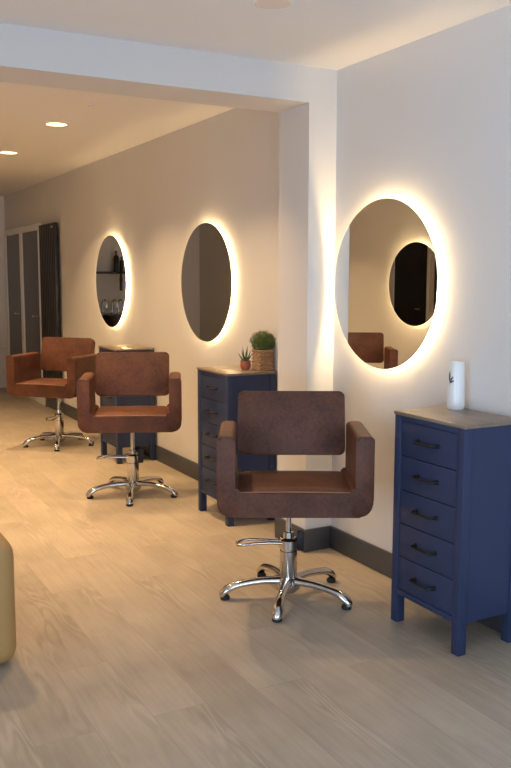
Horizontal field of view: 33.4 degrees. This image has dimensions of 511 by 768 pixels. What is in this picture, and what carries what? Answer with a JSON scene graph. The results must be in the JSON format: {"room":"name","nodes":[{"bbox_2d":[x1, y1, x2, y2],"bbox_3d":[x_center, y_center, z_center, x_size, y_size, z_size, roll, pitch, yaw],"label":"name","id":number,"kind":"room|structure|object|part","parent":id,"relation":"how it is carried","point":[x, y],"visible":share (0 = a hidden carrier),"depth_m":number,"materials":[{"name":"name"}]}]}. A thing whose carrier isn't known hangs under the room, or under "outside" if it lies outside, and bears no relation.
{"room":"salon","nodes":[
{"label":"salon","id":0,"kind":"room"},
{"bbox_2d":[0,23,336,529],"bbox_3d":[-1.477,-0.249,3.499,4.140,2.433,0.292,-4,8,-28],"label":"wall","id":1,"kind":"structure","parent":0,"point":[304,98],"depth_m":4.18,"materials":[{"name":"paint"}]},
{"bbox_2d":[240,360,250,369],"bbox_3d":[-0.058,-0.109,4.957,0.062,0.054,0.062,-4,8,-28],"label":"pot","id":2,"kind":"object","parent":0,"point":[245,364],"depth_m":4.93,"materials":[{"name":"ceramic"}]},
{"bbox_2d":[0,387,510,767],"bbox_3d":[-1.881,0.917,4.388,4.380,0.100,13.490,-4,8,-28],"label":"floor","id":3,"kind":"structure","parent":0,"point":[129,653],"depth_m":3.23,"materials":[{"name":"brown wood"}]},
{"bbox_2d":[0,533,15,663],"bbox_3d":[-1.190,0.780,3.161,0.500,0.475,0.500,-4,8,-28],"label":"pouf","id":4,"kind":"object","parent":3,"relation":"on","point":[7,589],"visible":1,"depth_m":3.05,"materials":[{"name":"yellow fabric"}]},
{"bbox_2d":[6,337,95,451],"bbox_3d":[-1.677,0.067,7.212,0.643,0.898,0.583,2,7,17],"label":"salon chair","id":5,"kind":"object","parent":3,"relation":"on","point":[76,356],"visible":0.97,"depth_m":7.17,"materials":[{"name":"brown leather"}]},
{"bbox_3d":[-1.952,-0.090,7.216,0.097,0.333,0.400,2,7,17],"label":"armrest","id":6,"kind":"part","parent":5,"relation":"part of","materials":[{"name":"brown leather"}]},
{"bbox_3d":[-1.813,0.467,7.171,0.286,0.086,0.056,-3,8,-26],"label":"leg","id":7,"kind":"part","parent":5,"relation":"part of","materials":[{"name":"silver metal"}]},
{"bbox_3d":[-1.696,0.037,7.152,0.440,0.099,0.400,2,7,17],"label":"seat","id":8,"kind":"part","parent":5,"relation":"part of","materials":[{"name":"brown leather"}]},
{"bbox_2d":[20,378,66,385],"bbox_3d":[-1.695,-0.019,7.149,0.480,0.028,0.386,2,7,17],"label":"seat cushion","id":9,"kind":"object","parent":5,"relation":"on","point":[23,381],"depth_m":7.05,"materials":[{"name":"brown leather"}]},
{"bbox_3d":[-1.781,0.443,7.361,0.056,0.086,0.286,-7,10,-44],"label":"leg","id":10,"kind":"part","parent":5,"relation":"part of","materials":[{"name":"silver metal"}]},
{"bbox_3d":[-1.683,0.282,7.091,0.084,0.022,0.204,1,7,7],"label":"pump lever","id":11,"kind":"part","parent":5,"relation":"part of","materials":[{"name":"silver metal"}]},
{"bbox_3d":[-1.641,0.478,7.083,0.056,0.086,0.286,-1,7,-8],"label":"leg","id":12,"kind":"part","parent":5,"relation":"part of","materials":[{"name":"silver metal"}]},
{"bbox_3d":[-1.622,-0.254,7.358,0.480,0.291,0.130,2,7,17],"label":"backrest","id":13,"kind":"part","parent":5,"relation":"part of","materials":[{"name":"brown leather"}]},
{"bbox_3d":[-1.589,0.440,7.389,0.056,0.086,0.286,4,8,27],"label":"leg","id":14,"kind":"part","parent":5,"relation":"part of","materials":[{"name":"silver metal"}]},
{"bbox_3d":[-1.503,0.462,7.217,0.286,0.086,0.056,1,7,9],"label":"leg","id":15,"kind":"part","parent":5,"relation":"part of","materials":[{"name":"silver metal"}]},
{"bbox_3d":[-1.439,-0.069,7.060,0.097,0.333,0.400,2,7,17],"label":"armrest","id":16,"kind":"part","parent":5,"relation":"part of","materials":[{"name":"brown leather"}]},
{"bbox_2d":[98,344,155,463],"bbox_3d":[-1.020,0.146,6.675,0.340,0.876,0.416,-4,8,-28],"label":"base cabinet","id":17,"kind":"object","parent":3,"relation":"on","point":[120,441],"visible":0.41,"depth_m":6.55,"materials":[{"name":"blue paint"}]},
{"bbox_3d":[-1.212,0.140,6.780,0.040,0.862,0.040,-4,8,-28],"label":"leg","id":18,"kind":"part","parent":17,"relation":"part of","materials":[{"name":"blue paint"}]},
{"bbox_3d":[-1.053,0.094,6.650,0.197,0.136,0.324,-4,8,-28],"label":"drawer","id":19,"kind":"part","parent":17,"relation":"part of","materials":[{"name":"blue paint"}]},
{"bbox_3d":[-1.053,0.371,6.684,0.197,0.136,0.324,-4,8,-28],"label":"drawer","id":20,"kind":"part","parent":17,"relation":"part of","materials":[{"name":"blue paint"}]},
{"bbox_3d":[-1.037,0.179,6.459,0.040,0.862,0.040,-4,8,-28],"label":"leg","id":21,"kind":"part","parent":17,"relation":"part of","materials":[{"name":"blue paint"}]},
{"bbox_3d":[-0.800,0.164,6.586,0.040,0.862,0.040,-4,8,-28],"label":"leg","id":22,"kind":"part","parent":17,"relation":"part of","materials":[{"name":"blue paint"}]},
{"bbox_2d":[76,352,181,506],"bbox_3d":[-0.797,0.271,5.498,0.639,0.916,0.566,-1,7,-5],"label":"salon chair","id":23,"kind":"object","parent":3,"relation":"on","point":[117,373],"visible":1,"depth_m":5.52,"materials":[{"name":"brown leather"}]},
{"bbox_3d":[-1.060,0.114,5.421,0.097,0.333,0.400,-1,7,-5],"label":"armrest","id":24,"kind":"part","parent":23,"relation":"part of","materials":[{"name":"brown leather"}]},
{"bbox_3d":[-0.953,0.673,5.511,0.286,0.086,0.056,-3,8,-21],"label":"leg","id":25,"kind":"part","parent":23,"relation":"part of","materials":[{"name":"silver metal"}]},
{"bbox_3d":[-0.930,0.474,5.539,0.205,0.022,0.085,-1,7,-5],"label":"pump lever","id":26,"kind":"part","parent":23,"relation":"part of","materials":[{"name":"silver metal"}]},
{"bbox_3d":[-0.904,0.650,5.698,0.056,0.086,0.286,-6,9,-39],"label":"leg","id":27,"kind":"part","parent":23,"relation":"part of","materials":[{"name":"silver metal"}]},
{"bbox_3d":[-0.793,0.228,5.460,0.440,0.099,0.400,-1,7,-5],"label":"seat","id":28,"kind":"part","parent":23,"relation":"part of","materials":[{"name":"brown leather"}]},
{"bbox_2d":[93,406,167,416],"bbox_3d":[-0.794,0.172,5.456,0.480,0.028,0.386,-1,7,-5],"label":"seat cushion","id":29,"kind":"object","parent":23,"relation":"on","point":[103,411],"depth_m":5.36,"materials":[{"name":"brown leather"}]},
{"bbox_3d":[-0.787,0.686,5.409,0.060,0.086,0.286,-1,7,-5],"label":"leg","id":30,"kind":"part","parent":23,"relation":"part of","materials":[{"name":"silver metal"}]},
{"bbox_3d":[-0.816,-0.065,5.674,0.480,0.291,0.130,-1,7,-5],"label":"backrest","id":31,"kind":"part","parent":23,"relation":"part of","materials":[{"name":"brown leather"}]},
{"bbox_3d":[-0.711,0.649,5.709,0.056,0.086,0.286,5,8,32],"label":"leg","id":32,"kind":"part","parent":23,"relation":"part of","materials":[{"name":"silver metal"}]},
{"bbox_3d":[-0.640,0.671,5.530,0.286,0.086,0.056,2,7,14],"label":"leg","id":33,"kind":"part","parent":23,"relation":"part of","materials":[{"name":"silver metal"}]},
{"bbox_3d":[-0.526,0.109,5.470,0.097,0.333,0.400,-1,7,-5],"label":"armrest","id":34,"kind":"part","parent":23,"relation":"part of","materials":[{"name":"brown leather"}]},
{"bbox_2d":[197,365,275,526],"bbox_3d":[-0.130,0.348,5.044,0.340,0.876,0.416,-4,8,-28],"label":"base cabinet","id":35,"kind":"object","parent":3,"relation":"on","point":[219,387],"visible":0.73,"depth_m":4.92,"materials":[{"name":"blue paint"}]},
{"bbox_3d":[-0.322,0.342,5.149,0.040,0.862,0.040,-4,8,-28],"label":"leg","id":36,"kind":"part","parent":35,"relation":"part of","materials":[{"name":"blue paint"}]},
{"bbox_3d":[-0.163,0.435,5.036,0.197,0.136,0.324,-4,8,-28],"label":"drawer","id":37,"kind":"part","parent":35,"relation":"part of","materials":[{"name":"blue paint"}]},
{"bbox_3d":[-0.163,0.573,5.053,0.197,0.136,0.324,-4,8,-28],"label":"drawer","id":38,"kind":"part","parent":35,"relation":"part of","materials":[{"name":"blue paint"}]},
{"bbox_3d":[-0.264,0.438,4.981,0.035,0.019,0.134,-4,8,-28],"label":"handle","id":39,"kind":"part","parent":35,"relation":"part of","materials":[{"name":"black metal"}]},
{"bbox_3d":[-0.264,0.576,4.998,0.035,0.019,0.134,-4,8,-28],"label":"handle","id":40,"kind":"part","parent":35,"relation":"part of","materials":[{"name":"black metal"}]},
{"bbox_3d":[-0.162,0.297,5.019,0.197,0.136,0.324,-4,8,-28],"label":"drawer","id":41,"kind":"part","parent":35,"relation":"part of","materials":[{"name":"blue paint"}]},
{"bbox_3d":[-0.263,0.023,4.931,0.035,0.019,0.134,-4,8,-28],"label":"handle","id":42,"kind":"part","parent":35,"relation":"part of","materials":[{"name":"black metal"}]},
{"bbox_3d":[-0.263,0.161,4.947,0.035,0.019,0.134,-4,8,-28],"label":"handle","id":43,"kind":"part","parent":35,"relation":"part of","materials":[{"name":"black metal"}]},
{"bbox_3d":[-0.264,0.299,4.965,0.035,0.019,0.134,-4,8,-28],"label":"handle","id":44,"kind":"part","parent":35,"relation":"part of","materials":[{"name":"black metal"}]},
{"bbox_3d":[-0.162,0.021,4.985,0.197,0.136,0.324,-4,8,-28],"label":"drawer","id":45,"kind":"part","parent":35,"relation":"part of","materials":[{"name":"blue paint"}]},
{"bbox_3d":[-0.162,0.159,5.002,0.197,0.136,0.324,-4,8,-28],"label":"drawer","id":46,"kind":"part","parent":35,"relation":"part of","materials":[{"name":"blue paint"}]},
{"bbox_3d":[-0.146,0.382,4.828,0.040,0.862,0.040,-4,8,-28],"label":"leg","id":47,"kind":"part","parent":35,"relation":"part of","materials":[{"name":"blue paint"}]},
{"bbox_2d":[238,345,251,369],"bbox_3d":[-0.063,-0.152,4.948,0.076,0.142,0.067,-1,7,-11],"label":"aloe","id":48,"kind":"object","parent":35,"relation":"on","point":[245,364],"visible":1,"depth_m":4.94,"materials":[{"name":"ceramic"}]},
{"bbox_2d":[249,330,275,370],"bbox_3d":[0.036,-0.197,4.927,0.135,0.235,0.156,-4,8,-28],"label":"potted shrub","id":49,"kind":"object","parent":35,"relation":"on","point":[262,357],"visible":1,"depth_m":4.90,"materials":[{"name":"green plant"}]},
{"bbox_3d":[0.090,0.367,4.955,0.040,0.862,0.040,-4,8,-28],"label":"leg","id":50,"kind":"part","parent":35,"relation":"part of","materials":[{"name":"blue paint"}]},
{"bbox_2d":[216,391,374,622],"bbox_3d":[0.160,0.500,3.727,0.640,0.898,0.584,0,7,0],"label":"salon chair","id":51,"kind":"object","parent":3,"relation":"on","point":[269,422],"visible":1,"depth_m":3.72,"materials":[{"name":"brown leather"}]},
{"bbox_3d":[-0.107,0.354,3.644,0.097,0.333,0.400,0,7,0],"label":"armrest","id":52,"kind":"part","parent":51,"relation":"part of","materials":[{"name":"brown leather"}]},
{"bbox_3d":[-0.018,0.889,3.766,0.286,0.086,0.056,-1,7,-6],"label":"leg","id":53,"kind":"part","parent":51,"relation":"part of","materials":[{"name":"silver metal"}]},
{"bbox_3d":[0.015,0.697,3.748,0.207,0.022,0.087,0,7,0],"label":"pump lever","id":54,"kind":"part","parent":51,"relation":"part of","materials":[{"name":"silver metal"}]},
{"bbox_3d":[0.077,0.869,3.934,0.056,0.086,0.286,-3,8,-24],"label":"leg","id":55,"kind":"part","parent":51,"relation":"part of","materials":[{"name":"silver metal"}]},
{"bbox_3d":[0.112,0.907,3.624,0.056,0.086,0.286,2,7,11],"label":"leg","id":56,"kind":"part","parent":51,"relation":"part of","materials":[{"name":"silver metal"}]},
{"bbox_3d":[0.162,0.178,3.874,0.480,0.291,0.130,0,7,0],"label":"backrest","id":57,"kind":"part","parent":51,"relation":"part of","materials":[{"name":"brown leather"}]},
{"bbox_2d":[238,471,350,493],"bbox_3d":[0.161,0.415,3.654,0.480,0.028,0.386,0,7,0],"label":"seat cushion","id":58,"kind":"object","parent":51,"relation":"on","point":[249,482],"depth_m":3.58,"materials":[{"name":"brown leather"}]},
{"bbox_3d":[0.161,0.471,3.658,0.440,0.099,0.400,0,7,0],"label":"seat","id":59,"kind":"part","parent":51,"relation":"part of","materials":[{"name":"brown leather"}]},
{"bbox_3d":[0.267,0.874,3.895,0.286,0.086,0.056,-6,9,-42],"label":"leg","id":60,"kind":"part","parent":51,"relation":"part of","materials":[{"name":"silver metal"}]},
{"bbox_3d":[0.289,0.898,3.704,0.286,0.086,0.056,4,8,29],"label":"leg","id":61,"kind":"part","parent":51,"relation":"part of","materials":[{"name":"silver metal"}]},
{"bbox_3d":[0.430,0.355,3.644,0.097,0.333,0.400,0,7,0],"label":"armrest","id":62,"kind":"part","parent":51,"relation":"part of","materials":[{"name":"brown leather"}]},
{"bbox_2d":[391,406,510,656],"bbox_3d":[0.774,0.556,3.373,0.326,0.876,0.416,-4,8,-28],"label":"base cabinet","id":63,"kind":"object","parent":3,"relation":"on","point":[451,544],"visible":0.98,"depth_m":3.23,"materials":[{"name":"blue paint"}]},
{"bbox_3d":[0.589,0.549,3.481,0.040,0.862,0.040,-4,8,-28],"label":"leg","id":64,"kind":"part","parent":63,"relation":"part of","materials":[{"name":"blue paint"}]},
{"bbox_3d":[0.646,0.783,3.331,0.035,0.019,0.134,-4,8,-28],"label":"handle","id":65,"kind":"part","parent":63,"relation":"part of","materials":[{"name":"black metal"}]},
{"bbox_3d":[0.646,0.645,3.314,0.035,0.019,0.134,-4,8,-28],"label":"handle","id":66,"kind":"part","parent":63,"relation":"part of","materials":[{"name":"black metal"}]},
{"bbox_3d":[0.647,0.507,3.297,0.035,0.019,0.134,-4,8,-28],"label":"handle","id":67,"kind":"part","parent":63,"relation":"part of","materials":[{"name":"black metal"}]},
{"bbox_3d":[0.647,0.369,3.280,0.035,0.019,0.134,-4,8,-28],"label":"handle","id":68,"kind":"part","parent":63,"relation":"part of","materials":[{"name":"black metal"}]},
{"bbox_3d":[0.747,0.781,3.386,0.197,0.136,0.324,-4,8,-28],"label":"drawer","id":69,"kind":"part","parent":63,"relation":"part of","materials":[{"name":"blue paint"}]},
{"bbox_3d":[0.647,0.230,3.263,0.035,0.019,0.134,-4,8,-28],"label":"handle","id":70,"kind":"part","parent":63,"relation":"part of","materials":[{"name":"black metal"}]},
{"bbox_3d":[0.748,0.642,3.369,0.197,0.136,0.324,-4,8,-28],"label":"drawer","id":71,"kind":"part","parent":63,"relation":"part of","materials":[{"name":"blue paint"}]},
{"bbox_3d":[0.748,0.504,3.352,0.197,0.136,0.324,-4,8,-28],"label":"drawer","id":72,"kind":"part","parent":63,"relation":"part of","materials":[{"name":"blue paint"}]},
{"bbox_3d":[0.748,0.366,3.335,0.197,0.136,0.324,-4,8,-28],"label":"drawer","id":73,"kind":"part","parent":63,"relation":"part of","materials":[{"name":"blue paint"}]},
{"bbox_3d":[0.749,0.228,3.318,0.197,0.136,0.324,-4,8,-28],"label":"drawer","id":74,"kind":"part","parent":63,"relation":"part of","materials":[{"name":"blue paint"}]},
{"bbox_2d":[447,361,464,409],"bbox_3d":[0.819,0.005,3.473,0.071,0.193,0.071,-4,8,-28],"label":"vase","id":75,"kind":"object","parent":63,"relation":"on","point":[456,379],"visible":1,"depth_m":3.45,"materials":[{"name":"ceramic"}]},
{"bbox_3d":[0.764,0.589,3.160,0.040,0.862,0.040,-4,8,-28],"label":"leg","id":76,"kind":"part","parent":63,"relation":"part of","materials":[{"name":"blue paint"}]},
{"bbox_3d":[0.988,0.575,3.280,0.040,0.862,0.040,-4,8,-28],"label":"leg","id":77,"kind":"part","parent":63,"relation":"part of","materials":[{"name":"blue paint"}]},
{"bbox_2d":[0,0,510,195],"bbox_3d":[-1.875,-1.606,4.077,4.380,0.142,13.490,-4,8,-28],"label":"ceiling","id":78,"kind":"structure","parent":0,"point":[327,34],"depth_m":3.66,"materials":[{"name":"paint"}]},
{"bbox_2d":[0,151,18,153],"bbox_3d":[-2.033,-1.905,7.020,0.162,0.008,0.162,-4,8,-28],"label":"recessed light","id":79,"kind":"object","parent":78,"relation":"in","point":[1,152],"visible":1,"depth_m":7.01,"materials":[{"name":"paint"}]},
{"bbox_2d":[44,121,68,126],"bbox_3d":[-1.335,-1.744,5.724,0.162,0.008,0.162,-4,8,-28],"label":"recessed light","id":80,"kind":"object","parent":78,"relation":"in","point":[51,123],"visible":1,"depth_m":5.70,"materials":[{"name":"paint"}]},
{"bbox_2d":[47,123,65,125],"bbox_3d":[-1.335,-1.745,5.724,0.134,0.004,0.134,-4,8,-28],"label":"diffuser","id":81,"kind":"object","parent":80,"relation":"attached to","point":[49,124],"depth_m":5.73,"materials":[{"name":"beige plastic"}]},
{"bbox_2d":[252,0,294,9],"bbox_3d":[0.067,-1.414,3.167,0.162,0.008,0.162,-4,8,-28],"label":"recessed light","id":82,"kind":"object","parent":78,"relation":"in","point":[262,4],"visible":1,"depth_m":3.18,"materials":[{"name":"paint"}]},
{"bbox_2d":[4,5,510,552],"bbox_3d":[-0.011,-0.459,5.237,0.134,2.433,13.490,-4,8,-28],"label":"wall","id":83,"kind":"structure","parent":0,"point":[424,124],"depth_m":4.15,"materials":[{"name":"paint"}]},
{"bbox_2d":[4,227,23,354],"bbox_3d":[-2.972,-0.896,10.506,0.068,2.000,0.840,-4,8,-28],"label":"door","id":84,"kind":"structure","parent":83,"relation":"in","point":[11,236],"depth_m":10.53,"materials":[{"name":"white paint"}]},
{"bbox_2d":[20,223,44,404],"bbox_3d":[-2.567,-0.804,9.764,0.068,2.000,0.860,-4,8,-28],"label":"door","id":85,"kind":"structure","parent":83,"relation":"in","point":[29,234],"depth_m":9.76,"materials":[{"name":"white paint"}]},
{"bbox_3d":[-2.547,-0.820,9.773,0.014,1.828,0.750,-4,8,-28],"label":"glass panel","id":86,"kind":"part","parent":85,"relation":"part of","materials":[{"name":"grey glass"}]},
{"bbox_2d":[39,222,61,408],"bbox_3d":[-2.163,-0.692,9.002,0.090,1.965,0.600,-4,8,-28],"label":"radiator","id":87,"kind":"object","parent":83,"relation":"attached to","point":[48,233],"visible":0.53,"depth_m":8.87,"materials":[{"name":"metal"}]},
{"bbox_2d":[96,235,127,326],"bbox_3d":[-1.224,-0.875,7.293,0.036,0.778,0.778,-4,8,-28],"label":"round mirror","id":88,"kind":"object","parent":83,"relation":"attached to","point":[111,269],"visible":1,"depth_m":7.25,"materials":[{"name":"white mirror"}]},
{"bbox_2d":[181,223,232,341],"bbox_3d":[-0.319,-0.669,5.634,0.036,0.778,0.778,-4,8,-28],"label":"round mirror","id":89,"kind":"object","parent":83,"relation":"attached to","point":[207,274],"visible":1,"depth_m":5.60,"materials":[{"name":"white mirror"}]},
{"bbox_2d":[47,398,501,632],"bbox_3d":[0.301,0.799,4.492,0.190,0.119,11.380,-4,8,-28],"label":"baseboard","id":90,"kind":"structure","parent":83,"relation":"attached to","point":[378,559],"depth_m":4.41,"materials":[{"name":"grey paint"}]},
{"bbox_2d":[334,198,437,368],"bbox_3d":[0.595,-0.458,3.930,0.036,0.778,0.778,-4,8,-28],"label":"round mirror","id":91,"kind":"object","parent":83,"relation":"attached to","point":[386,280],"visible":1,"depth_m":3.89,"materials":[{"name":"white mirror"}]},
{"bbox_2d":[251,349,273,370],"bbox_3d":[0.042,-0.140,4.937,0.110,0.121,0.110,-4,8,-28],"label":"basket","id":92,"kind":"object","parent":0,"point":[263,359],"depth_m":4.90,"materials":[{"name":"wicker"}]},
{"bbox_3d":[-4.477,-1.102,10.381,2.810,2.433,0.120,-4,8,-28],"label":"wall","id":93,"kind":"structure","parent":0,"visible":0},
{"bbox_2d":[0,196,7,386],"bbox_3d":[-3.417,-1.158,10.855,0.490,2.433,0.050,-4,8,-28],"label":"trim","id":94,"kind":"structure","parent":93,"relation":"attached to","point":[3,308],"depth_m":10.94,"materials":[{"name":"white paint"}]}
]}

